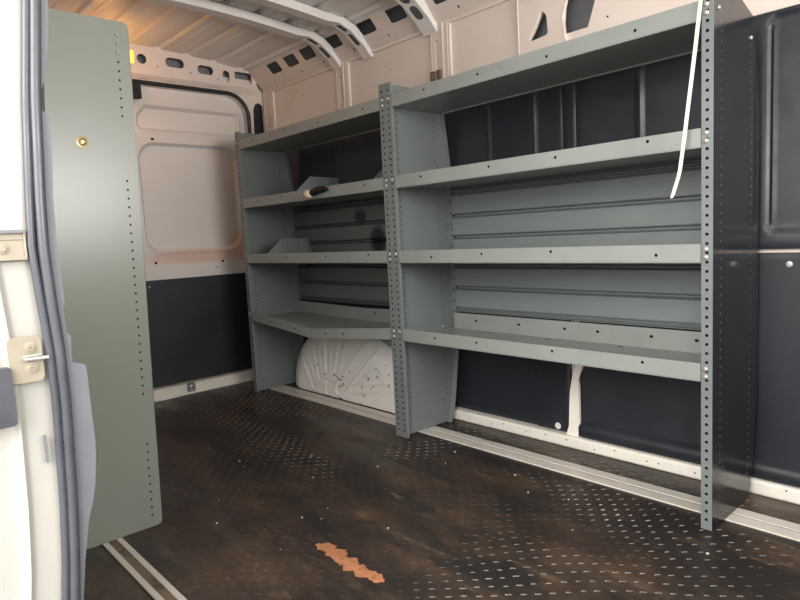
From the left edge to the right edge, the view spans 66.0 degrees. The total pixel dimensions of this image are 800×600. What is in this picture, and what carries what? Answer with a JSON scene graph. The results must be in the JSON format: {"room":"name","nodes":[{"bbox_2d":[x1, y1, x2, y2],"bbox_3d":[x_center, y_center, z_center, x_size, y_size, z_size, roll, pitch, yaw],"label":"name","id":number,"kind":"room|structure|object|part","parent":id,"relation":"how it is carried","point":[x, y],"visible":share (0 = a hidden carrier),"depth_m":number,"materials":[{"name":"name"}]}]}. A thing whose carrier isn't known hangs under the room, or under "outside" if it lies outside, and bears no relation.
{"room":"vehicle interior","nodes":[
{"label":"vehicle interior","id":0,"kind":"room"},
{"bbox_2d":[6,335,48,383],"bbox_3d":[-0.631,0.102,1.050,0.057,0.079,0.020,-8,8,-42],"label":"latch","id":1,"kind":"object","parent":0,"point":[26,357],"depth_m":1.05,"materials":[{"name":"beige metal"}]},
{"bbox_2d":[129,43,265,401],"bbox_3d":[-1.525,-0.411,3.460,1.880,2.015,0.112,-8,8,-42],"label":"door frame","id":2,"kind":"structure","parent":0,"point":[154,67],"depth_m":3.69,"materials":[{"name":"white paint"}]},
{"bbox_2d":[130,49,134,64],"bbox_3d":[-1.495,-1.329,3.348,0.112,0.080,0.030,-8,8,-42],"label":"lamp","id":3,"kind":"object","parent":2,"relation":"attached to","point":[132,54],"visible":0.32,"depth_m":3.38,"materials":[{"name":"yellow plastic"}]},
{"bbox_2d":[132,80,141,99],"bbox_3d":[-1.476,-1.165,3.408,0.036,0.102,0.080,3,8,43],"label":"block","id":4,"kind":"object","parent":2,"relation":"attached to","point":[136,85],"visible":0.51,"depth_m":3.41,"materials":[{"name":"black plastic"}]},
{"bbox_2d":[187,382,195,391],"bbox_3d":[-1.251,0.524,3.698,0.050,0.064,0.010,-8,8,-42],"label":"bracket","id":5,"kind":"object","parent":2,"relation":"attached to","point":[193,388],"depth_m":3.69,"materials":[{"name":"silver metal"}]},
{"bbox_2d":[133,85,251,387],"bbox_3d":[-1.251,-0.379,3.769,0.800,1.750,0.070,-8,8,-42],"label":"door","id":6,"kind":"structure","parent":2,"relation":"in","point":[198,317],"depth_m":3.74,"materials":[{"name":"white paint"}]},
{"bbox_3d":[-1.484,0.559,3.556,1.740,0.064,0.112,-8,8,-42],"label":"sill","id":7,"kind":"part","parent":2,"relation":"part of","materials":[{"name":"beige paint"}]},
{"bbox_2d":[48,0,398,70],"bbox_3d":[-0.085,-1.291,1.691,2.100,0.098,4.600,-8,8,-42],"label":"ceiling","id":8,"kind":"structure","parent":0,"point":[175,29],"depth_m":3.14,"materials":[{"name":"white paint"}]},
{"bbox_2d":[147,0,340,70],"bbox_3d":[-0.956,-1.269,2.809,1.718,0.201,0.072,-8,8,-42],"label":"bow","id":9,"kind":"object","parent":8,"relation":"attached to","point":[204,6],"visible":0.99,"depth_m":3.03,"materials":[{"name":"white paint"}]},
{"bbox_2d":[247,0,372,59],"bbox_3d":[-0.784,-1.258,2.621,1.718,0.201,0.072,-8,8,-42],"label":"bow","id":10,"kind":"object","parent":8,"relation":"attached to","point":[293,7],"visible":1,"depth_m":2.97,"materials":[{"name":"white paint"}]},
{"bbox_2d":[394,0,436,36],"bbox_3d":[-0.476,-1.238,2.287,1.718,0.201,0.097,-8,8,-42],"label":"bow","id":11,"kind":"object","parent":8,"relation":"attached to","point":[417,10],"visible":1,"depth_m":2.80,"materials":[{"name":"white paint"}]},
{"bbox_2d":[84,381,799,599],"bbox_3d":[0.045,0.694,1.861,1.910,0.010,4.500,-8,8,-42],"label":"floor","id":12,"kind":"structure","parent":0,"point":[461,524],"depth_m":1.89,"materials":[{"name":"brown wood"}]},
{"bbox_2d":[44,8,161,549],"bbox_3d":[-1.347,-0.063,2.253,0.401,1.552,1.275,-8,8,-42],"label":"shelving unit","id":13,"kind":"object","parent":12,"relation":"on","point":[89,105],"visible":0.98,"depth_m":1.83,"materials":[{"name":"grey metal"}]},
{"bbox_2d":[102,537,186,599],"bbox_3d":[-0.447,0.766,1.413,0.056,0.007,3.100,-8,8,-42],"label":"track","id":14,"kind":"object","parent":12,"relation":"on","point":[149,578],"visible":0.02,"depth_m":1.69,"materials":[{"name":"metal"}]},
{"bbox_2d":[234,84,401,436],"bbox_3d":[-0.337,-0.195,3.226,0.378,1.508,1.293,-8,8,-42],"label":"shelving unit","id":15,"kind":"object","parent":12,"relation":"on","point":[347,228],"visible":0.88,"depth_m":3.47,"materials":[{"name":"grey metal"}]},
{"bbox_3d":[-0.760,-0.223,3.690,0.358,1.508,0.036,-8,8,-42],"label":"panel","id":16,"kind":"part","parent":15,"relation":"part of","materials":[{"name":"grey metal"}]},
{"bbox_2d":[268,238,311,253],"bbox_3d":[-0.618,-0.289,3.492,0.290,0.119,0.021,-8,8,-42],"label":"divider","id":17,"kind":"object","parent":15,"relation":"on","point":[296,245],"visible":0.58,"depth_m":3.50,"materials":[{"name":"grey metal"}]},
{"bbox_3d":[-0.385,-0.866,3.143,0.314,0.052,1.287,-8,8,-42],"label":"shelf","id":18,"kind":"part","parent":15,"relation":"part of","materials":[{"name":"grey metal"}]},
{"bbox_3d":[-0.359,-0.540,3.185,0.338,0.052,1.287,-8,8,-42],"label":"shelf","id":19,"kind":"part","parent":15,"relation":"part of","materials":[{"name":"grey metal"}]},
{"bbox_2d":[304,186,328,198],"bbox_3d":[-0.401,-0.517,2.954,0.170,0.053,0.041,3,8,43],"label":"brush","id":20,"kind":"object","parent":15,"relation":"attached to","point":[308,194],"visible":1,"depth_m":2.94,"materials":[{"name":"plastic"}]},
{"bbox_3d":[-0.344,-0.230,3.218,0.338,0.052,1.287,-8,8,-42],"label":"shelf","id":21,"kind":"part","parent":15,"relation":"part of","materials":[{"name":"grey metal"}]},
{"bbox_2d":[297,176,338,190],"bbox_3d":[-0.417,-0.585,3.223,0.290,0.119,0.021,-8,8,-42],"label":"divider","id":22,"kind":"object","parent":15,"relation":"on","point":[311,182],"visible":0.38,"depth_m":3.22,"materials":[{"name":"grey metal"}]},
{"bbox_3d":[-0.332,0.112,3.250,0.352,0.128,1.287,-8,8,-42],"label":"shelf","id":23,"kind":"part","parent":15,"relation":"part of","materials":[{"name":"grey metal"}]},
{"bbox_3d":[-0.217,-0.396,3.325,0.024,0.294,1.225,-8,8,-42],"label":"panel","id":24,"kind":"part","parent":15,"relation":"part of","materials":[{"name":"grey metal"}]},
{"bbox_3d":[-0.202,-0.105,3.356,0.024,0.256,1.225,-8,8,-42],"label":"panel","id":25,"kind":"part","parent":15,"relation":"part of","materials":[{"name":"grey metal"}]},
{"bbox_2d":[374,168,382,178],"bbox_3d":[-0.005,-0.558,2.775,0.290,0.119,0.021,-8,8,-42],"label":"divider","id":26,"kind":"object","parent":15,"relation":"on","point":[380,174],"visible":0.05,"depth_m":2.71,"materials":[{"name":"grey metal"}]},
{"bbox_3d":[0.090,-0.168,2.766,0.358,1.508,0.036,-8,8,-42],"label":"panel","id":27,"kind":"part","parent":15,"relation":"part of","materials":[{"name":"grey metal"}]},
{"bbox_2d":[296,338,394,412],"bbox_3d":[-0.245,0.339,3.388,0.166,0.404,1.155,-8,8,-42],"label":"wheel arch","id":28,"kind":"object","parent":12,"relation":"on","point":[360,371],"visible":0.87,"depth_m":3.30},
{"bbox_2d":[268,385,799,541],"bbox_3d":[0.609,0.620,2.287,0.101,0.007,4.270,-8,8,-42],"label":"track","id":29,"kind":"object","parent":12,"relation":"on","point":[786,529],"visible":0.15,"depth_m":2.23,"materials":[{"name":"metal"}]},
{"bbox_2d":[384,0,758,530],"bbox_3d":[0.545,-0.138,2.272,0.369,1.508,1.304,-8,8,-42],"label":"shelving unit","id":30,"kind":"object","parent":12,"relation":"on","point":[591,233],"visible":1,"depth_m":2.16,"materials":[{"name":"grey metal"}]},
{"bbox_3d":[0.115,-0.166,2.738,0.358,1.508,0.036,-8,8,-42],"label":"panel","id":31,"kind":"part","parent":30,"relation":"part of","materials":[{"name":"grey metal"}]},
{"bbox_3d":[0.493,-0.809,2.188,0.314,0.052,1.293,-8,8,-42],"label":"shelf","id":32,"kind":"part","parent":30,"relation":"part of","materials":[{"name":"grey metal"}]},
{"bbox_3d":[0.518,-0.483,2.231,0.338,0.052,1.293,-8,8,-42],"label":"shelf","id":33,"kind":"part","parent":30,"relation":"part of","materials":[{"name":"grey metal"}]},
{"bbox_3d":[0.534,-0.173,2.263,0.338,0.052,1.293,-8,8,-42],"label":"shelf","id":34,"kind":"part","parent":30,"relation":"part of","materials":[{"name":"grey metal"}]},
{"bbox_3d":[0.550,0.144,2.297,0.338,0.082,1.293,-8,8,-42],"label":"shelf","id":35,"kind":"part","parent":30,"relation":"part of","materials":[{"name":"grey metal"}]},
{"bbox_3d":[0.661,-0.339,2.370,0.024,0.294,1.231,-8,8,-42],"label":"panel","id":36,"kind":"part","parent":30,"relation":"part of","materials":[{"name":"grey metal"}]},
{"bbox_3d":[0.675,-0.048,2.401,0.024,0.256,1.231,-8,8,-42],"label":"panel","id":37,"kind":"part","parent":30,"relation":"part of","materials":[{"name":"grey metal"}]},
{"bbox_2d":[670,0,702,197],"bbox_3d":[0.778,-0.552,1.660,0.091,0.543,0.031,-2,6,12],"label":"tie","id":38,"kind":"object","parent":30,"relation":"hanging from","point":[699,10],"visible":1,"depth_m":1.65,"materials":[{"name":"white plastic"}]},
{"bbox_3d":[0.971,-0.110,1.806,0.358,1.508,0.030,-8,8,-42],"label":"panel","id":39,"kind":"part","parent":30,"relation":"part of","materials":[{"name":"grey metal"}]},
{"bbox_2d":[262,0,799,504],"bbox_3d":[0.663,-0.400,2.446,0.130,2.080,4.620,-8,8,-42],"label":"wall","id":40,"kind":"structure","parent":0,"point":[512,28],"depth_m":2.60,"materials":[{"name":"white metal"}]},
{"bbox_2d":[299,265,389,344],"bbox_3d":[-0.259,0.117,3.514,0.012,0.720,1.488,-8,8,-42],"label":"liner","id":41,"kind":"object","parent":40,"relation":"attached to","point":[326,302],"visible":0.02,"depth_m":3.52,"materials":[{"name":"black plastic"}]},
{"bbox_2d":[284,114,439,228],"bbox_3d":[-0.305,-0.612,3.433,0.018,0.690,1.480,-8,8,-42],"label":"liner","id":42,"kind":"object","parent":40,"relation":"attached to","point":[356,158],"visible":0.16,"depth_m":3.42,"materials":[{"name":"black plastic"}]},
{"bbox_2d":[248,0,509,91],"bbox_3d":[0.625,-1.315,2.267,0.175,0.208,4.490,-8,8,-42],"label":"van wall panel","id":43,"kind":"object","parent":40,"relation":"attached to","point":[383,29],"depth_m":3.14,"materials":[{"name":"white paint"}]},
{"bbox_2d":[430,71,434,80],"bbox_3d":[0.151,-1.037,2.857,0.012,0.039,0.024,-8,8,-42],"label":"clip","id":44,"kind":"object","parent":40,"relation":"attached to","point":[433,72],"visible":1,"depth_m":2.85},
{"bbox_2d":[436,69,441,78],"bbox_3d":[0.178,-1.035,2.828,0.012,0.039,0.024,-8,8,-42],"label":"clip","id":45,"kind":"object","parent":40,"relation":"attached to","point":[438,75],"visible":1,"depth_m":2.83,"materials":[{"name":"brown plastic"}]},
{"bbox_2d":[440,85,563,237],"bbox_3d":[0.420,-0.565,2.644,0.018,0.690,0.649,-8,8,-42],"label":"liner","id":46,"kind":"object","parent":40,"relation":"attached to","point":[533,122],"visible":0.34,"depth_m":2.58,"materials":[{"name":"black plastic"}]},
{"bbox_2d":[455,266,571,431],"bbox_3d":[0.460,0.167,2.717,0.020,0.724,0.656,-8,8,-42],"label":"liner","id":47,"kind":"object","parent":40,"relation":"attached to","point":[534,391],"visible":0.45,"depth_m":2.70,"materials":[{"name":"black plastic"}]},
{"bbox_2d":[563,82,576,148],"bbox_3d":[0.663,-0.550,2.385,0.012,0.690,0.055,-8,8,-42],"label":"liner","id":48,"kind":"object","parent":40,"relation":"attached to","point":[569,90],"visible":0.27,"depth_m":2.36,"materials":[{"name":"black plastic"}]},
{"bbox_3d":[0.707,0.381,2.466,0.010,0.424,0.127,-8,8,-42],"label":"post","id":49,"kind":"part","parent":40,"relation":"part of","materials":[{"name":"white metal"}]},
{"bbox_3d":[1.245,0.606,1.912,0.052,0.048,2.960,-8,8,-42],"label":"sill","id":50,"kind":"part","parent":40,"relation":"part of","materials":[{"name":"beige paint"}]},
{"bbox_2d":[576,4,799,248],"bbox_3d":[1.338,-0.496,1.648,0.018,0.708,1.943,-8,8,-42],"label":"liner","id":51,"kind":"object","parent":40,"relation":"attached to","point":[650,99],"visible":0.3,"depth_m":1.91,"materials":[{"name":"black plastic"}]},
{"bbox_2d":[578,252,799,487],"bbox_3d":[1.366,0.227,1.722,0.034,0.724,1.950,-8,8,-42],"label":"liner","id":52,"kind":"object","parent":40,"relation":"attached to","point":[659,415],"visible":0.52,"depth_m":1.99,"materials":[{"name":"black plastic"}]},
{"bbox_3d":[-0.697,-0.212,1.146,0.062,2.024,4.530,-8,8,-42],"label":"wall","id":53,"kind":"structure","parent":0,"visible":0},
{"bbox_2d":[0,367,17,428],"bbox_3d":[-0.678,0.166,1.017,0.071,0.100,0.016,-8,8,-42],"label":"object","id":54,"kind":"object","parent":53,"relation":"attached to","point":[8,414],"visible":1,"depth_m":1.03,"materials":[{"name":"grey plastic"}]},
{"bbox_2d":[0,230,27,260],"bbox_3d":[-0.664,-0.089,1.016,0.085,0.051,0.010,-8,8,-42],"label":"bracket","id":55,"kind":"object","parent":53,"relation":"attached to","point":[13,246],"visible":1,"depth_m":1.03,"materials":[{"name":"beige metal"}]},
{"bbox_2d":[0,0,60,599],"bbox_3d":[-1.460,-0.144,1.885,0.269,1.840,2.357,-8,8,-42],"label":"trim","id":56,"kind":"structure","parent":53,"relation":"attached to","point":[30,538],"depth_m":1.07,"materials":[{"name":"white paint"}]},
{"bbox_2d":[43,435,48,462],"bbox_3d":[-0.621,0.262,1.082,0.005,0.050,0.006,-8,8,-42],"label":"clip","id":57,"kind":"object","parent":53,"relation":"attached to","point":[46,450],"visible":1,"depth_m":1.08,"materials":[{"name":"white plastic"}]},
{"bbox_2d":[21,0,80,599],"bbox_3d":[-0.601,-0.097,1.077,0.136,1.811,0.020,-8,8,-42],"label":"seal","id":58,"kind":"object","parent":53,"relation":"attached to","point":[32,95],"visible":1,"depth_m":1.06,"materials":[{"name":"grey rubber"}]},
{"bbox_2d":[41,0,95,599],"bbox_3d":[-0.595,-0.103,1.091,0.120,1.800,0.004,-8,8,-42],"label":"trim","id":59,"kind":"structure","parent":53,"relation":"attached to","point":[84,436],"depth_m":1.12,"materials":[{"name":"grey plastic"}]}
]}

